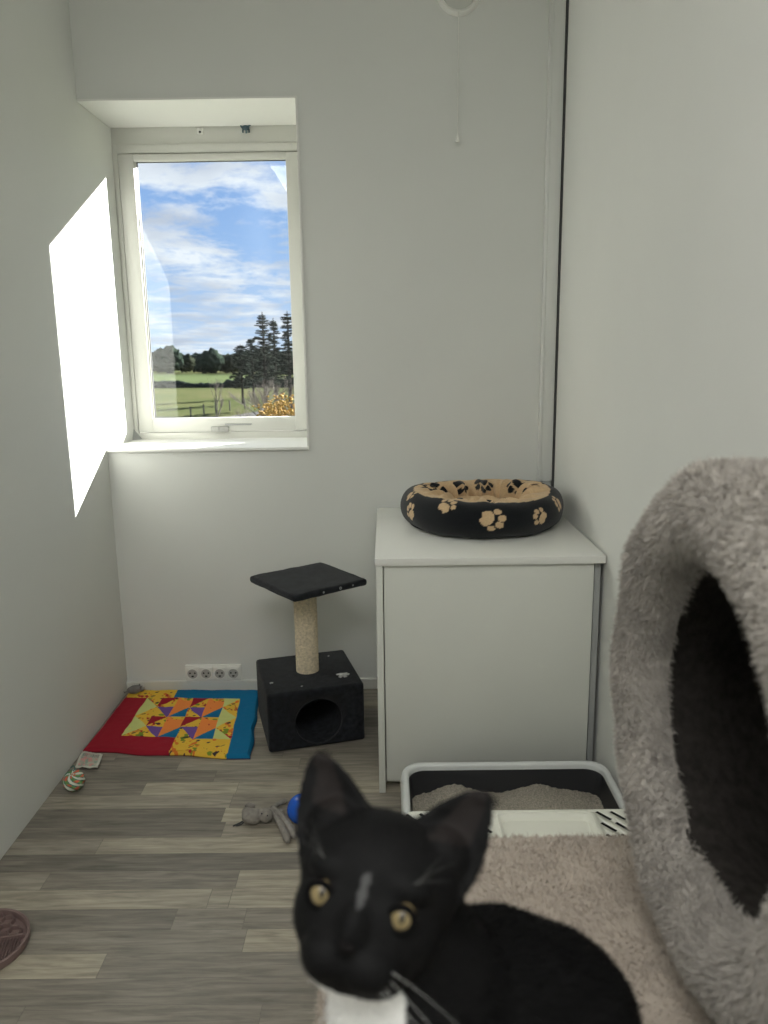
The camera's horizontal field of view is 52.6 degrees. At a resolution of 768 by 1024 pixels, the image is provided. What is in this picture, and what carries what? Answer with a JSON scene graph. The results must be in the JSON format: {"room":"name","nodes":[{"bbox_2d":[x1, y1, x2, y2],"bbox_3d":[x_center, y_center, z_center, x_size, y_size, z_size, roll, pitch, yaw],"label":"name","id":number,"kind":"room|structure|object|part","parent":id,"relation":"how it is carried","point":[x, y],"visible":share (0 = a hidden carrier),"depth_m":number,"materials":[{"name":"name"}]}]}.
{"room":"cat room","nodes":[
{"label":"cat room","id":0,"kind":"room"},
{"bbox_2d":[0,0,133,859],"bbox_3d":[-0.999,-0.157,0.767,0.120,2.510,4.360,-1,12,0],"label":"wall","id":1,"kind":"structure","parent":0,"point":[66,399],"depth_m":2.19,"materials":[{"name":"paint"}]},
{"bbox_2d":[0,689,400,1023],"bbox_3d":[-0.172,1.058,0.885,1.700,0.060,4.100,-1,12,0],"label":"floor","id":2,"kind":"structure","parent":0,"point":[142,899],"depth_m":1.75,"materials":[{"name":"laminate"}]},
{"bbox_2d":[0,908,29,969],"bbox_3d":[-0.824,0.881,1.585,0.190,0.020,0.190,-4,12,-14],"label":"mat","id":3,"kind":"object","parent":2,"relation":"on","point":[14,925],"visible":1,"depth_m":1.60,"materials":[{"name":"red rubber"}]},
{"bbox_2d":[62,765,84,791],"bbox_3d":[-0.859,0.739,2.153,0.059,0.069,0.059,-1,12,0],"label":"striped ball","id":4,"kind":"object","parent":2,"relation":"on","point":[73,780],"visible":1,"depth_m":2.13,"materials":[{"name":"multicoloured fabric"}]},
{"bbox_2d":[75,751,102,767],"bbox_3d":[-0.874,0.734,2.309,0.070,0.011,0.124,-3,12,-9],"label":"paper packet","id":5,"kind":"object","parent":2,"relation":"on","point":[86,759],"visible":0.99,"depth_m":2.30,"materials":[{"name":"white paper"}]},
{"bbox_2d":[83,690,257,759],"bbox_3d":[-0.650,0.681,2.537,0.532,0.016,0.474,-1,12,0],"label":"mat","id":6,"kind":"object","parent":2,"relation":"on","point":[213,724],"visible":1,"depth_m":2.49,"materials":[{"name":"fabric"}]},
{"bbox_2d":[124,684,144,693],"bbox_3d":[-0.878,0.623,2.731,0.075,0.029,0.036,-3,12,-13],"label":"mouse","id":7,"kind":"object","parent":6,"relation":"on","point":[134,689],"visible":1,"depth_m":2.72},
{"bbox_2d":[233,798,295,843],"bbox_3d":[-0.272,0.774,2.000,0.178,0.044,0.153,5,13,27],"label":"plush toy","id":8,"kind":"object","parent":2,"relation":"on","point":[251,815],"visible":0.98,"depth_m":1.97,"materials":[{"name":"grey fabric"}]},
{"bbox_2d":[287,794,299,823],"bbox_3d":[-0.210,0.759,1.988,0.077,0.076,0.076,-1,12,0],"label":"ball","id":9,"kind":"object","parent":2,"relation":"on","point":[291,808],"visible":0.3,"depth_m":1.96,"materials":[{"name":"blue plastic"}]},
{"bbox_2d":[250,562,366,751],"bbox_3d":[-0.232,0.444,2.453,0.341,0.499,0.341,-4,12,-15],"label":"cat tree","id":10,"kind":"object","parent":2,"relation":"on","point":[307,698],"visible":1,"depth_m":2.40,"materials":[{"name":"fabric"}]},
{"bbox_3d":[-0.245,0.361,2.447,0.073,0.294,0.073,-4,12,-15],"label":"sisal post","id":11,"kind":"part","parent":10,"relation":"part of","materials":[{"name":"fabric"}]},
{"bbox_2d":[375,508,605,792],"bbox_3d":[0.277,0.373,2.373,0.591,0.662,0.656,-1,12,0],"label":"base cabinet","id":12,"kind":"object","parent":2,"relation":"on","point":[487,648],"visible":0.74,"depth_m":2.06,"materials":[{"name":"white laminate"}]},
{"bbox_3d":[-0.007,0.386,2.378,0.018,0.642,0.654,-1,12,0],"label":"panel","id":13,"kind":"part","parent":12,"relation":"part of","materials":[{"name":"plastic"}]},
{"bbox_2d":[400,479,563,538],"bbox_3d":[0.298,-0.024,2.364,0.495,0.118,0.492,-1,12,0],"label":"bed","id":14,"kind":"object","parent":12,"relation":"on","point":[477,508],"visible":1,"depth_m":2.19,"materials":[{"name":"black fabric"}]},
{"bbox_2d":[454,495,499,502],"bbox_3d":[0.296,-0.021,2.365,0.316,0.036,0.316,-1,12,0],"label":"cushion","id":15,"kind":"object","parent":14,"relation":"on","point":[471,498],"depth_m":2.43,"materials":[{"name":"beige fabric"}]},
{"bbox_3d":[0.274,0.432,2.072,0.543,0.609,0.018,-1,12,0],"label":"panel","id":16,"kind":"part","parent":12,"relation":"part of","materials":[{"name":"plastic"}]},
{"bbox_3d":[0.559,0.377,2.385,0.016,0.642,0.634,-1,12,0],"label":"panel","id":17,"kind":"part","parent":12,"relation":"part of","materials":[{"name":"grey"}]},
{"bbox_2d":[400,761,630,837],"bbox_3d":[0.305,0.767,1.705,0.528,0.158,0.628,-1,12,0],"label":"tray","id":18,"kind":"object","parent":2,"relation":"on","point":[540,798],"visible":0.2,"depth_m":1.95,"materials":[{"name":"grey plastic"}]},
{"bbox_2d":[312,455,767,1023],"bbox_3d":[0.248,0.512,0.638,0.629,1.097,0.660,-1,12,0],"label":"cat tree","id":19,"kind":"object","parent":2,"relation":"on","point":[679,901],"visible":0.68,"depth_m":0.77,"materials":[{"name":"carpet"}]},
{"bbox_2d":[248,746,645,1023],"bbox_3d":[0.083,0.316,0.503,0.285,0.332,0.249,2,12,12],"label":"cat","id":20,"kind":"object","parent":19,"relation":"on","point":[384,925],"visible":1,"depth_m":0.45},
{"bbox_2d":[68,0,550,680],"bbox_3d":[-0.184,-0.575,2.720,1.700,2.510,0.360,-1,12,0],"label":"wall","id":21,"kind":"structure","parent":0,"point":[422,249],"depth_m":2.51,"materials":[{"name":"paint"}]},
{"bbox_2d":[76,96,308,446],"bbox_3d":[-0.598,-0.771,2.643,0.678,1.087,0.294,-1,12,0],"label":"window reveal","id":22,"kind":"structure","parent":21,"relation":"attached to","point":[240,110],"depth_m":2.51,"materials":[{"name":"white paint"}]},
{"bbox_2d":[106,437,308,451],"bbox_3d":[-0.590,-0.239,2.749,0.678,0.010,0.302,-1,12,0],"label":"windowsill","id":23,"kind":"structure","parent":21,"relation":"attached to","point":[282,443],"depth_m":2.69,"materials":[{"name":"white paint"}]},
{"bbox_2d":[110,125,306,439],"bbox_3d":[-0.599,-0.806,2.817,0.676,1.085,0.118,-1,12,0],"label":"window","id":24,"kind":"structure","parent":21,"relation":"in","point":[131,147],"depth_m":2.75,"materials":[{"name":"white paint"}]},
{"bbox_2d":[197,128,202,133],"bbox_3d":[-0.634,-1.313,2.680,0.022,0.020,0.012,-1,12,0],"label":"clip","id":25,"kind":"object","parent":24,"relation":"attached to","point":[199,130],"visible":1,"depth_m":2.68,"materials":[{"name":"white plastic"}]},
{"bbox_2d":[185,664,241,680],"bbox_3d":[-0.607,0.572,2.767,0.200,0.060,0.020,-1,12,0],"label":"strip","id":26,"kind":"object","parent":21,"relation":"attached to","point":[193,672],"visible":1,"depth_m":2.76,"materials":[{"name":"white plastic"}]},
{"bbox_2d":[186,667,199,679],"bbox_3d":[-0.679,0.574,2.762,0.045,0.049,0.010,-1,12,0],"label":"socket","id":27,"kind":"object","parent":26,"relation":"attached to","point":[192,673],"depth_m":2.76,"materials":[{"name":"white plastic"}]},
{"bbox_2d":[200,667,212,679],"bbox_3d":[-0.631,0.574,2.762,0.045,0.049,0.010,-1,12,0],"label":"socket","id":28,"kind":"object","parent":26,"relation":"attached to","point":[206,673],"depth_m":2.76,"materials":[{"name":"white plastic"}]},
{"bbox_2d":[213,667,226,679],"bbox_3d":[-0.583,0.573,2.761,0.045,0.049,0.010,-1,12,0],"label":"socket","id":29,"kind":"object","parent":26,"relation":"attached to","point":[219,673],"depth_m":2.76,"materials":[{"name":"white plastic"}]},
{"bbox_2d":[227,666,239,679],"bbox_3d":[-0.534,0.572,2.761,0.045,0.049,0.010,-1,12,0],"label":"socket","id":30,"kind":"object","parent":26,"relation":"attached to","point":[233,672],"depth_m":2.76,"materials":[{"name":"white plastic"}]},
{"bbox_2d":[240,125,250,132],"bbox_3d":[-0.476,-1.320,2.674,0.038,0.033,0.012,-1,12,0],"label":"wall hook","id":31,"kind":"object","parent":21,"relation":"attached to","point":[244,127],"visible":1,"depth_m":2.67,"materials":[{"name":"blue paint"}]},
{"bbox_2d":[126,677,377,689],"bbox_3d":[-0.468,0.617,2.778,0.901,0.040,0.014,-1,12,0],"label":"baseboard","id":32,"kind":"structure","parent":21,"relation":"attached to","point":[369,683],"depth_m":2.77,"materials":[{"name":"white paint"}]},
{"bbox_2d":[437,0,479,142],"bbox_3d":[0.226,-1.382,2.353,0.136,0.493,0.028,-1,12,0],"label":"pull cord","id":33,"kind":"object","parent":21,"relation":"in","point":[457,8],"visible":1,"depth_m":2.33,"materials":[{"name":"white plastic"}]},
{"bbox_3d":[0.224,-1.331,2.359,0.004,0.351,0.018,-1,12,0],"label":"pull cord","id":34,"kind":"part","parent":33,"relation":"part of","materials":[{"name":"white fabric"}]},
{"bbox_2d":[537,0,565,480],"bbox_3d":[0.529,-0.940,2.446,0.048,1.705,0.026,-1,12,0],"label":"pipe","id":35,"kind":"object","parent":21,"relation":"attached to","point":[557,8],"depth_m":2.45,"materials":[{"name":"white plastic"}]},
{"bbox_2d":[554,0,767,799],"bbox_3d":[0.620,-0.152,0.631,0.120,2.510,4.100,-1,12,0],"label":"wall","id":36,"kind":"structure","parent":0,"point":[663,340],"depth_m":1.62,"materials":[{"name":"paint"}]},
{"bbox_2d":[551,0,568,486],"bbox_3d":[0.562,-0.576,2.524,0.006,2.450,0.020,-1,12,0],"label":"trim","id":37,"kind":"structure","parent":36,"relation":"attached to","point":[567,1],"depth_m":2.46,"materials":[{"name":"grey"}]},
{"label":"outside","id":38,"kind":"structure","parent":0,"visible":0},
{"bbox_2d":[153,370,294,416],"bbox_3d":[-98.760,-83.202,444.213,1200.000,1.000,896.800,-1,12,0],"label":"ground","id":39,"kind":"structure","parent":38,"point":[169,402],"depth_m":118.58,"materials":[{"name":"green plant"}]},
{"bbox_2d":[152,351,162,372],"bbox_3d":[-85.530,-56.407,292.668,9.687,8.461,8.331,-10,15,-37],"label":"tree","id":40,"kind":"object","parent":39,"relation":"on","point":[155,368],"visible":0.2,"depth_m":289.40,"materials":[{"name":"green plant"}]},
{"bbox_2d":[154,345,183,373],"bbox_3d":[-77.167,-54.595,279.477,11.519,10.641,13.218,3,12,18],"label":"tree","id":41,"kind":"object","parent":39,"relation":"on","point":[168,359],"visible":1,"depth_m":276.38,"materials":[{"name":"green plant"}]},
{"bbox_2d":[180,353,195,372],"bbox_3d":[-73.176,-54.952,287.055,8.171,7.042,8.572,0,12,4],"label":"tree","id":42,"kind":"object","parent":39,"relation":"on","point":[189,364],"visible":0.7,"depth_m":284.74,"materials":[{"name":"green plant"}]},
{"bbox_2d":[190,352,199,371],"bbox_3d":[-70.411,-56.040,292.808,8.991,8.050,8.626,2,12,13],"label":"tree","id":43,"kind":"object","parent":39,"relation":"on","point":[195,355],"visible":0.13,"depth_m":290.64,"materials":[{"name":"green plant"}]},
{"bbox_2d":[153,374,247,383],"bbox_3d":[-61.280,-37.862,221.290,65.783,0.070,113.425,-1,12,0],"label":"meadow","id":44,"kind":"structure","parent":39,"relation":"on","point":[191,378],"depth_m":227.51,"materials":[{"name":"green plant"}]},
{"bbox_2d":[194,357,206,373],"bbox_3d":[-63.357,-51.900,273.370,7.108,7.090,6.690,-3,12,-9],"label":"tree","id":45,"kind":"object","parent":39,"relation":"on","point":[198,369],"visible":0.22,"depth_m":271.96,"materials":[{"name":"green plant"}]},
{"bbox_2d":[196,348,224,373],"bbox_3d":[-60.619,-52.952,272.207,9.569,8.998,9.455,4,13,20],"label":"tree","id":46,"kind":"object","parent":39,"relation":"on","point":[211,360],"visible":1,"depth_m":269.45,"materials":[{"name":"green plant"}]},
{"bbox_2d":[156,411,272,417],"bbox_3d":[-17.912,-10.181,85.298,25.605,0.080,22.923,-1,12,0],"label":"gravel ground","id":47,"kind":"structure","parent":39,"relation":"on","point":[252,414],"depth_m":88.60,"materials":[{"name":"grey gravel"}]},
{"bbox_2d":[208,379,223,416],"bbox_3d":[-12.675,-7.712,59.938,0.814,5.403,1.419,7,14,33],"label":"bare tree","id":48,"kind":"object","parent":39,"relation":"on","point":[215,398],"visible":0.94,"depth_m":59.72,"materials":[{"name":"plant"}]},
{"bbox_2d":[154,378,293,387],"bbox_3d":[-35.902,-26.762,163.057,45.047,2.837,10.538,-1,12,0],"label":"hedge","id":49,"kind":"object","parent":39,"relation":"on","point":[157,384],"visible":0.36,"depth_m":163.35,"materials":[{"name":"green plant"}]},
{"bbox_2d":[219,353,229,372],"bbox_3d":[-56.179,-53.289,278.898,8.757,7.211,8.381,4,13,22],"label":"tree","id":50,"kind":"object","parent":39,"relation":"on","point":[226,355],"visible":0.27,"depth_m":277.13,"materials":[{"name":"green plant"}]},
{"bbox_2d":[221,353,239,372],"bbox_3d":[-54.444,-52.994,277.806,8.307,7.324,7.224,0,12,4],"label":"tree","id":51,"kind":"object","parent":39,"relation":"on","point":[227,367],"visible":0.79,"depth_m":275.64,"materials":[{"name":"green plant"}]},
{"bbox_2d":[225,345,257,403],"bbox_3d":[-19.898,-19.198,108.512,4.626,8.294,4.512,-1,12,0],"label":"conifer","id":52,"kind":"object","parent":39,"relation":"on","point":[244,371],"visible":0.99,"depth_m":107.94,"materials":[{"name":"green plant"}]},
{"bbox_2d":[234,400,250,416],"bbox_3d":[-8.091,-4.399,45.568,1.748,4.639,2.587,-1,12,0],"label":"bare tree","id":53,"kind":"object","parent":39,"relation":"on","point":[239,414],"visible":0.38,"depth_m":45.10,"materials":[{"name":"plant"}]},
{"bbox_2d":[237,352,258,370],"bbox_3d":[-45.812,-51.106,264.812,8.105,8.433,7.876,0,12,3],"label":"tree","id":54,"kind":"object","parent":39,"relation":"on","point":[244,352],"visible":0.12,"depth_m":263.15,"materials":[{"name":"green plant"}]},
{"bbox_2d":[239,339,262,397],"bbox_3d":[-20.608,-22.493,121.863,4.242,9.323,4.050,-1,12,0],"label":"conifer","id":55,"kind":"object","parent":39,"relation":"on","point":[251,347],"visible":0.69,"depth_m":121.54,"materials":[{"name":"green plant"}]},
{"bbox_2d":[228,376,294,416],"bbox_3d":[-6.621,-5.265,46.516,5.000,5.933,6.922,-5,13,-20],"label":"bare tree","id":56,"kind":"object","parent":39,"relation":"on","point":[258,391],"visible":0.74,"depth_m":44.88,"materials":[{"name":"plant"}]},
{"bbox_2d":[248,313,279,406],"bbox_3d":[-14.572,-18.121,94.224,4.256,11.858,3.766,-1,12,0],"label":"conifer","id":57,"kind":"object","parent":39,"relation":"on","point":[263,357],"visible":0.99,"depth_m":93.74,"materials":[{"name":"green plant"}]},
{"bbox_2d":[254,348,273,371],"bbox_3d":[-42.243,-52.946,272.317,9.304,9.235,8.993,-4,12,-13],"label":"tree","id":58,"kind":"object","parent":39,"relation":"on","point":[262,348],"visible":0.06,"depth_m":270.08,"materials":[{"name":"green plant"}]},
{"bbox_2d":[252,393,294,416],"bbox_3d":[-4.914,-3.760,39.663,4.355,5.714,4.602,3,13,20],"label":"bush","id":59,"kind":"object","parent":39,"relation":"on","point":[276,410],"visible":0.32,"depth_m":38.23,"materials":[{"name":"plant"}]},
{"bbox_2d":[265,320,286,405],"bbox_3d":[-13.756,-18.685,98.232,3.193,11.308,3.366,-1,12,0],"label":"conifer","id":60,"kind":"object","parent":39,"relation":"on","point":[275,351],"visible":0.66,"depth_m":97.59,"materials":[{"name":"green plant"}]},
{"bbox_2d":[269,385,294,408],"bbox_3d":[-6.648,-6.804,54.163,3.102,5.815,2.118,-9,14,-35],"label":"bare tree","id":61,"kind":"object","parent":39,"relation":"on","point":[278,385],"visible":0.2,"depth_m":53.38,"materials":[{"name":"plant"}]},
{"bbox_2d":[275,312,293,411],"bbox_3d":[-11.105,-17.320,90.445,3.193,11.734,2.794,-1,12,0],"label":"conifer","id":62,"kind":"object","parent":39,"relation":"on","point":[287,358],"visible":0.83,"depth_m":89.78,"materials":[{"name":"green plant"}]},
{"bbox_2d":[277,350,292,372],"bbox_3d":[-32.270,-50.090,258.683,9.611,8.689,9.100,-1,12,1],"label":"tree","id":63,"kind":"object","parent":39,"relation":"on","point":[291,354],"visible":0.2,"depth_m":255.89,"materials":[{"name":"green plant"}]}
]}

